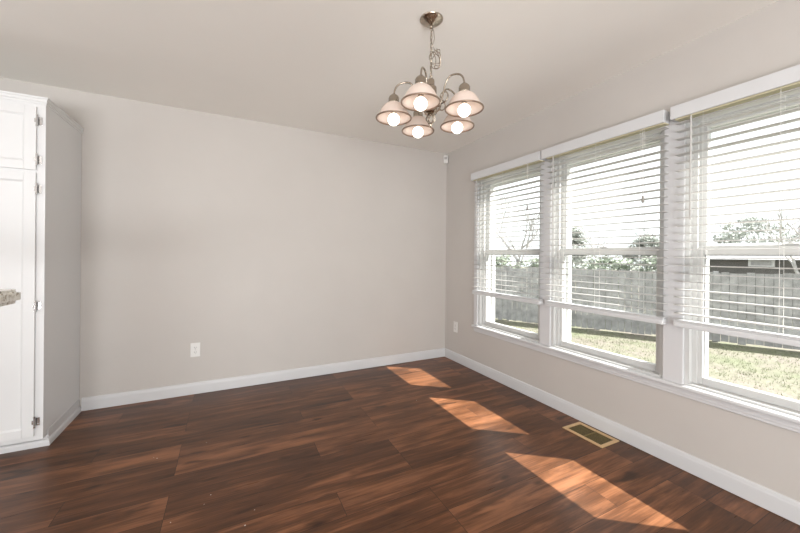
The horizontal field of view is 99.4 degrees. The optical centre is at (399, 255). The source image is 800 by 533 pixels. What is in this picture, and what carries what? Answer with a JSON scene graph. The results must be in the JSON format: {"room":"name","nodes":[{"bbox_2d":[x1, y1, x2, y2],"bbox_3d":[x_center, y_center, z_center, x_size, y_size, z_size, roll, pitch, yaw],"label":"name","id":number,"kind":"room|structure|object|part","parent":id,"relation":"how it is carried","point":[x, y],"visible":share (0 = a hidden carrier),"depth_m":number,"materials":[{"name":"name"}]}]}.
{"room":"dining room","nodes":[
{"label":"dining room","id":0,"kind":"room"},
{"bbox_2d":[0,289,20,306],"bbox_3d":[-1.387,0.140,0.750,0.498,0.049,0.785,0,0,-27],"label":"countertop","id":1,"kind":"structure","parent":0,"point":[7,296],"depth_m":1.14,"materials":[{"name":"beige stone"}]},
{"bbox_2d":[0,77,446,405],"bbox_3d":[-2.235,-0.006,2.752,6.479,2.490,0.120,0,0,-27],"label":"wall","id":2,"kind":"structure","parent":0,"point":[268,247],"depth_m":3.08,"materials":[{"name":"beige paint"}]},
{"bbox_2d":[190,342,199,356],"bbox_3d":[-1.763,0.811,2.921,0.072,0.120,0.008,0,0,-27],"label":"wall outlet","id":3,"kind":"object","parent":2,"relation":"attached to","point":[195,347],"visible":1,"depth_m":2.92,"materials":[{"name":"white plastic"}]},
{"bbox_2d":[81,348,444,410],"bbox_3d":[-0.941,1.147,3.333,3.327,0.099,0.013,0,0,-27],"label":"baseboard","id":4,"kind":"structure","parent":2,"relation":"attached to","point":[136,396],"depth_m":3.08,"materials":[{"name":"white paint"}]},
{"bbox_2d":[444,155,447,163],"bbox_3d":[0.548,-1.147,4.043,0.052,0.090,0.045,0,0,18],"label":"sensor","id":5,"kind":"object","parent":2,"relation":"attached to","point":[445,156],"visible":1,"depth_m":4.02,"materials":[{"name":"white plastic"}]},
{"bbox_2d":[0,0,778,153],"bbox_3d":[-0.786,-1.279,-0.108,6.479,0.080,6.523,0,0,-27],"label":"ceiling","id":6,"kind":"structure","parent":0,"point":[324,66],"depth_m":2.03,"materials":[{"name":"paint"}]},
{"bbox_2d":[376,11,483,137],"bbox_3d":[0.166,-0.948,1.779,0.547,0.565,0.548,0,0,-27],"label":"chandelier","id":7,"kind":"object","parent":6,"relation":"hanging from","point":[421,97],"visible":1,"depth_m":1.73,"materials":[{"name":"silver metal"}]},
{"bbox_3d":[-0.032,-0.758,1.771,0.183,0.077,0.183,1,0,-27],"label":"lamp shade","id":8,"kind":"part","parent":7,"relation":"part of","materials":[{"name":"white glass"}]},
{"bbox_3d":[-0.033,-0.710,1.771,0.062,0.062,0.062,1,0,-27],"label":"light bulb","id":9,"kind":"part","parent":7,"relation":"part of","materials":[{"name":"white glass"}]},
{"bbox_3d":[0.051,-0.835,1.769,0.175,0.145,0.009,0,0,1],"label":"arm","id":10,"kind":"part","parent":7,"relation":"part of","materials":[{"name":"silver metal"}]},
{"bbox_3d":[0.103,-0.709,1.951,0.062,0.062,0.062,1,0,-27],"label":"light bulb","id":11,"kind":"part","parent":7,"relation":"part of","materials":[{"name":"white glass"}]},
{"bbox_3d":[0.104,-0.757,1.951,0.183,0.077,0.183,1,0,-27],"label":"lamp shade","id":12,"kind":"part","parent":7,"relation":"part of","materials":[{"name":"white glass"}]},
{"bbox_3d":[0.097,-0.709,1.586,0.062,0.062,0.062,1,0,-27],"label":"light bulb","id":13,"kind":"part","parent":7,"relation":"part of","materials":[{"name":"white glass"}]},
{"bbox_3d":[0.097,-0.757,1.586,0.183,0.077,0.183,1,0,-27],"label":"lamp shade","id":14,"kind":"part","parent":7,"relation":"part of","materials":[{"name":"white glass"}]},
{"bbox_3d":[0.125,-0.835,1.664,0.009,0.145,0.175,0,0,19],"label":"arm","id":15,"kind":"part","parent":7,"relation":"part of","materials":[{"name":"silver metal"}]},
{"bbox_3d":[0.162,-1.055,1.767,0.020,0.274,0.011,0,0,-5],"label":"chain","id":16,"kind":"part","parent":7,"relation":"part of","materials":[{"name":"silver metal"}]},
{"bbox_3d":[0.190,-1.056,1.770,0.071,0.271,0.036,1,0,-27],"label":"surplus cord","id":17,"kind":"part","parent":7,"relation":"part of","materials":[{"name":"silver metal"}]},
{"bbox_3d":[0.250,-0.834,1.829,0.175,0.146,0.009,0,0,-35],"label":"arm","id":18,"kind":"part","parent":7,"relation":"part of","materials":[{"name":"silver metal"}]},
{"bbox_3d":[0.247,-0.834,1.701,0.175,0.146,0.009,0,0,37],"label":"arm","id":19,"kind":"part","parent":7,"relation":"part of","materials":[{"name":"silver metal"}]},
{"bbox_3d":[0.317,-0.707,1.877,0.062,0.062,0.062,1,0,-27],"label":"light bulb","id":20,"kind":"part","parent":7,"relation":"part of","materials":[{"name":"white glass"}]},
{"bbox_3d":[0.317,-0.755,1.877,0.183,0.077,0.183,1,0,-27],"label":"lamp shade","id":21,"kind":"part","parent":7,"relation":"part of","materials":[{"name":"white glass"}]},
{"bbox_3d":[0.313,-0.755,1.651,0.183,0.077,0.183,1,0,-27],"label":"lamp shade","id":22,"kind":"part","parent":7,"relation":"part of","materials":[{"name":"white glass"}]},
{"bbox_3d":[0.312,-0.707,1.651,0.062,0.062,0.062,1,0,-27],"label":"light bulb","id":23,"kind":"part","parent":7,"relation":"part of","materials":[{"name":"white glass"}]},
{"bbox_2d":[0,357,799,532],"bbox_3d":[-0.848,1.226,-0.195,6.329,0.050,6.403,0,0,-27],"label":"floor","id":24,"kind":"structure","parent":0,"point":[354,451],"depth_m":1.89,"materials":[{"name":"laminate"}]},
{"bbox_2d":[0,90,83,453],"bbox_3d":[-2.783,0.106,2.069,1.114,2.156,0.605,0,0,-27],"label":"pantry cabinet","id":25,"kind":"object","parent":24,"relation":"on","point":[41,144],"visible":1,"depth_m":2.07,"materials":[{"name":"white paint"}]},
{"bbox_3d":[-2.441,0.294,1.942,0.510,1.599,0.013,1,0,-27],"label":"door","id":26,"kind":"part","parent":25,"relation":"part of","materials":[{"name":"white paint"}]},
{"bbox_3d":[-2.433,-0.713,1.942,0.510,0.384,0.013,1,0,-27],"label":"door","id":27,"kind":"part","parent":25,"relation":"part of","materials":[{"name":"white paint"}]},
{"bbox_3d":[-2.676,0.092,1.842,1.100,2.050,0.019,1,0,-27],"label":"frame","id":28,"kind":"part","parent":25,"relation":"part of","materials":[{"name":"white paint"}]},
{"bbox_3d":[-2.811,1.163,2.107,1.114,0.041,0.518,1,0,-27],"label":"shoe moulding","id":29,"kind":"part","parent":25,"relation":"part of","materials":[{"name":"white paint"}]},
{"bbox_3d":[-2.781,-0.950,2.081,1.113,0.044,0.575,1,0,-27],"label":"crown moulding","id":30,"kind":"part","parent":25,"relation":"part of","materials":[{"name":"white paint"}]},
{"bbox_2d":[562,422,618,447],"bbox_3d":[1.296,1.216,2.313,0.184,0.006,0.286,0,0,-27],"label":"floor vent","id":31,"kind":"object","parent":24,"relation":"in","point":[584,431],"visible":1,"depth_m":2.30,"materials":[{"name":"gold metal"}]},
{"bbox_2d":[445,0,799,501],"bbox_3d":[2.054,0.456,1.260,0.150,3.340,6.403,0,0,-27],"label":"wall","id":32,"kind":"structure","parent":0,"point":[765,41],"depth_m":2.15,"materials":[{"name":"beige paint"}]},
{"bbox_2d":[454,321,457,332],"bbox_3d":[0.637,0.819,3.895,0.008,0.120,0.072,0,0,-27],"label":"wall outlet","id":33,"kind":"object","parent":32,"relation":"attached to","point":[455,323],"visible":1,"depth_m":3.88,"materials":[{"name":"white plastic"}]},
{"bbox_2d":[478,165,540,342],"bbox_3d":[1.090,-0.026,3.233,0.196,1.593,0.897,0,0,-27],"label":"window","id":34,"kind":"structure","parent":32,"relation":"in","point":[486,304],"depth_m":3.52,"materials":[{"name":"white plastic"}]},
{"bbox_2d":[471,151,544,304],"bbox_3d":[0.960,-0.228,3.164,0.068,1.252,0.878,0,0,-27],"label":"window blind","id":35,"kind":"object","parent":34,"relation":"attached to","point":[532,160],"visible":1,"depth_m":3.08,"materials":[{"name":"white plastic"}]},
{"bbox_3d":[0.836,-0.200,3.424,0.055,1.159,0.002,0,0,-27],"label":"ladder cord","id":36,"kind":"part","parent":35,"relation":"part of","materials":[{"name":"white fabric"}]},
{"bbox_3d":[0.969,-0.199,3.158,0.055,1.159,0.002,0,0,-27],"label":"ladder cord","id":37,"kind":"part","parent":35,"relation":"part of","materials":[{"name":"white fabric"}]},
{"bbox_3d":[0.964,0.378,3.158,0.053,0.042,0.855,1,0,-27],"label":"rail","id":38,"kind":"part","parent":35,"relation":"part of","materials":[{"name":"white plastic"}]},
{"bbox_3d":[1.103,-0.198,2.892,0.055,1.159,0.002,1,0,-27],"label":"ladder cord","id":39,"kind":"part","parent":35,"relation":"part of","materials":[{"name":"white fabric"}]},
{"bbox_3d":[1.053,0.329,3.216,0.044,0.778,0.751,1,0,-27],"label":"sash","id":40,"kind":"part","parent":34,"relation":"part of","materials":[{"name":"white plastic"}]},
{"bbox_3d":[1.100,-0.388,3.236,0.038,0.747,0.751,1,0,-27],"label":"sash","id":41,"kind":"part","parent":34,"relation":"part of","materials":[{"name":"clear glass"}]},
{"bbox_2d":[474,120,685,383],"bbox_3d":[1.400,-0.051,2.382,0.018,1.568,2.704,0,0,-27],"label":"trim","id":42,"kind":"structure","parent":32,"relation":"attached to","point":[673,337],"depth_m":1.99,"materials":[{"name":"white paint"}]},
{"bbox_2d":[551,128,664,377],"bbox_3d":[1.494,-0.023,2.430,0.196,1.593,0.897,0,0,-27],"label":"window","id":43,"kind":"structure","parent":32,"relation":"in","point":[560,317],"depth_m":2.59,"materials":[{"name":"white plastic"}]},
{"bbox_2d":[541,110,669,324],"bbox_3d":[1.359,-0.224,2.370,0.068,1.252,0.865,0,0,-27],"label":"window blind","id":44,"kind":"object","parent":43,"relation":"attached to","point":[660,119],"visible":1,"depth_m":2.26,"materials":[{"name":"white plastic"}]},
{"bbox_3d":[1.244,-0.197,2.611,0.055,1.159,0.002,0,0,-27],"label":"ladder cord","id":45,"kind":"part","parent":44,"relation":"part of","materials":[{"name":"white fabric"}]},
{"bbox_3d":[1.372,-0.196,2.357,0.055,1.159,0.002,0,0,-27],"label":"ladder cord","id":46,"kind":"part","parent":44,"relation":"part of","materials":[{"name":"white fabric"}]},
{"bbox_3d":[1.367,0.381,2.357,0.053,0.042,0.829,1,0,-27],"label":"rail","id":47,"kind":"part","parent":44,"relation":"part of","materials":[{"name":"white plastic"}]},
{"bbox_3d":[1.500,-0.195,2.103,0.055,1.159,0.002,1,0,-27],"label":"ladder cord","id":48,"kind":"part","parent":44,"relation":"part of","materials":[{"name":"white fabric"}]},
{"bbox_3d":[1.483,-0.564,2.070,0.003,0.420,0.013,1,0,-27],"label":"lift cord","id":49,"kind":"part","parent":44,"relation":"part of","materials":[{"name":"white fabric"}]},
{"bbox_3d":[1.457,0.333,2.413,0.044,0.778,0.751,1,0,-27],"label":"sash","id":50,"kind":"part","parent":43,"relation":"part of","materials":[{"name":"white plastic"}]},
{"bbox_3d":[1.503,-0.385,2.433,0.038,0.747,0.751,1,0,-27],"label":"sash","id":51,"kind":"part","parent":43,"relation":"part of","materials":[{"name":"clear glass"}]},
{"bbox_2d":[445,348,799,524],"bbox_3d":[1.975,1.173,1.223,0.013,0.099,6.403,0,0,-27],"label":"baseboard","id":52,"kind":"structure","parent":32,"relation":"attached to","point":[788,508],"depth_m":2.03,"materials":[{"name":"white paint"}]},
{"bbox_2d":[471,324,799,432],"bbox_3d":[1.391,0.780,2.382,0.021,0.045,2.704,0,0,-27],"label":"trim","id":53,"kind":"structure","parent":32,"relation":"attached to","point":[771,420],"depth_m":2.00,"materials":[{"name":"white paint"}]},
{"bbox_2d":[684,87,799,416],"bbox_3d":[1.898,-0.019,1.627,0.196,1.593,0.897,0,0,-27],"label":"window","id":54,"kind":"structure","parent":32,"relation":"in","point":[696,343],"depth_m":1.91,"materials":[{"name":"white plastic"}]},
{"bbox_2d":[670,64,799,346],"bbox_3d":[1.763,-0.221,1.567,0.068,1.252,0.867,0,0,-27],"label":"window blind","id":55,"kind":"object","parent":54,"relation":"attached to","point":[789,78],"visible":1,"depth_m":1.69,"materials":[{"name":"white plastic"}]},
{"bbox_3d":[1.639,-0.193,1.825,0.055,1.159,0.002,0,0,-27],"label":"ladder cord","id":56,"kind":"part","parent":55,"relation":"part of","materials":[{"name":"white fabric"}]},
{"bbox_3d":[1.763,0.385,1.569,0.053,0.042,0.833,1,0,-27],"label":"rail","id":57,"kind":"part","parent":55,"relation":"part of","materials":[{"name":"white plastic"}]},
{"bbox_3d":[1.768,-0.192,1.569,0.055,1.159,0.002,0,0,-27],"label":"ladder cord","id":58,"kind":"part","parent":55,"relation":"part of","materials":[{"name":"white fabric"}]},
{"bbox_3d":[1.860,0.336,1.610,0.044,0.778,0.751,1,0,-27],"label":"sash","id":59,"kind":"part","parent":54,"relation":"part of","materials":[{"name":"white plastic"}]},
{"bbox_3d":[1.907,-0.381,1.630,0.038,0.747,0.751,1,0,-27],"label":"sash","id":60,"kind":"part","parent":54,"relation":"part of","materials":[{"name":"clear glass"}]},
{"label":"outside","id":61,"kind":"structure","parent":0,"visible":0},
{"bbox_2d":[495,267,799,400],"bbox_3d":[19.805,2.230,30.115,57.521,0.100,64.000,0,0,-27],"label":"lawn","id":62,"kind":"structure","parent":61,"point":[750,383],"depth_m":6.97,"materials":[{"name":"green plant"}]},
{"bbox_2d":[495,255,523,272],"bbox_3d":[3.674,0.966,12.874,2.490,2.174,2.250,0,0,17],"label":"bush","id":63,"kind":"object","parent":62,"relation":"on","point":[498,260],"visible":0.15,"depth_m":12.83,"materials":[{"name":"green plant"}]},
{"bbox_2d":[496,196,539,267],"bbox_3d":[4.937,-0.428,15.340,3.736,4.988,1.824,0,0,10],"label":"bare tree","id":64,"kind":"object","parent":62,"relation":"on","point":[528,243],"visible":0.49,"depth_m":15.05,"materials":[{"name":"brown plant"}]},
{"bbox_2d":[513,257,587,303],"bbox_3d":[5.116,0.993,11.876,2.314,2.144,2.446,0,0,-15],"label":"bush","id":65,"kind":"object","parent":62,"relation":"on","point":[534,261],"visible":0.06,"depth_m":11.97,"materials":[{"name":"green plant"}]},
{"bbox_2d":[572,224,595,286],"bbox_3d":[9.364,0.153,18.254,2.764,3.873,2.693,0,0,39],"label":"evergreen tree","id":66,"kind":"object","parent":62,"relation":"on","point":[578,259],"visible":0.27,"depth_m":17.95,"materials":[{"name":"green plant"}]},
{"bbox_2d":[579,227,611,268],"bbox_3d":[12.385,0.141,21.559,3.339,3.985,3.001,0,0,-27],"label":"bare tree","id":67,"kind":"object","parent":62,"relation":"on","point":[589,227],"visible":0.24,"depth_m":21.65,"materials":[{"name":"grey plant"}]},
{"bbox_2d":[572,255,653,316],"bbox_3d":[6.566,0.993,11.061,2.565,2.166,2.472,0,0,-27],"label":"bush","id":68,"kind":"object","parent":62,"relation":"on","point":[613,266],"visible":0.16,"depth_m":10.79,"materials":[{"name":"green plant"}]},
{"bbox_2d":[609,230,659,285],"bbox_3d":[13.878,0.322,19.159,3.131,3.613,2.919,0,0,3],"label":"evergreen tree","id":69,"kind":"object","parent":62,"relation":"on","point":[645,238],"visible":0.28,"depth_m":19.00,"materials":[{"name":"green plant"}]},
{"bbox_2d":[495,266,799,349],"bbox_3d":[5.644,1.232,9.311,15.174,1.750,0.158,0,0,31],"label":"wooden fence","id":70,"kind":"object","parent":62,"relation":"on","point":[513,310],"visible":0.35,"depth_m":8.79,"materials":[{"name":"grey wood"}]},
{"bbox_3d":[5.665,0.612,9.260,15.094,0.090,0.040,0,0,31],"label":"rail","id":71,"kind":"part","parent":70,"relation":"part of","materials":[{"name":"grey wood"}]},
{"bbox_3d":[5.660,1.162,9.260,15.094,0.090,0.040,0,0,31],"label":"rail","id":72,"kind":"part","parent":70,"relation":"part of","materials":[{"name":"grey wood"}]},
{"bbox_3d":[7.595,1.249,8.165,0.090,1.750,0.090,0,0,31],"label":"post","id":73,"kind":"part","parent":70,"relation":"part of","materials":[{"name":"grey wood"}]},
{"bbox_2d":[631,255,712,304],"bbox_3d":[8.146,1.001,9.946,2.055,2.184,1.929,0,0,12],"label":"bush","id":74,"kind":"object","parent":62,"relation":"on","point":[649,261],"visible":0.02,"depth_m":10.42,"materials":[{"name":"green plant"}]},
{"bbox_2d":[709,242,799,316],"bbox_3d":[14.341,0.808,13.538,3.200,2.650,5.500,0,0,-27],"label":"shed","id":75,"kind":"object","parent":62,"relation":"on","point":[784,263],"visible":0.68,"depth_m":12.83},
{"bbox_3d":[13.326,0.269,12.522,0.025,0.170,0.540,1,0,-27],"label":"pane","id":76,"kind":"part","parent":75,"relation":"part of","materials":[{"name":"grey glass"}]},
{"bbox_2d":[712,215,799,243],"bbox_3d":[18.120,0.015,17.333,4.367,4.302,4.861,0,0,-3],"label":"evergreen tree","id":77,"kind":"object","parent":62,"relation":"on","point":[734,235],"visible":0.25,"depth_m":17.49,"materials":[{"name":"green plant"}]},
{"bbox_2d":[753,187,799,273],"bbox_3d":[12.254,0.084,9.572,3.618,4.082,2.891,0,0,13],"label":"bare tree","id":78,"kind":"object","parent":62,"relation":"on","point":[792,262],"visible":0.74,"depth_m":10.10,"materials":[{"name":"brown plant"}]}
]}

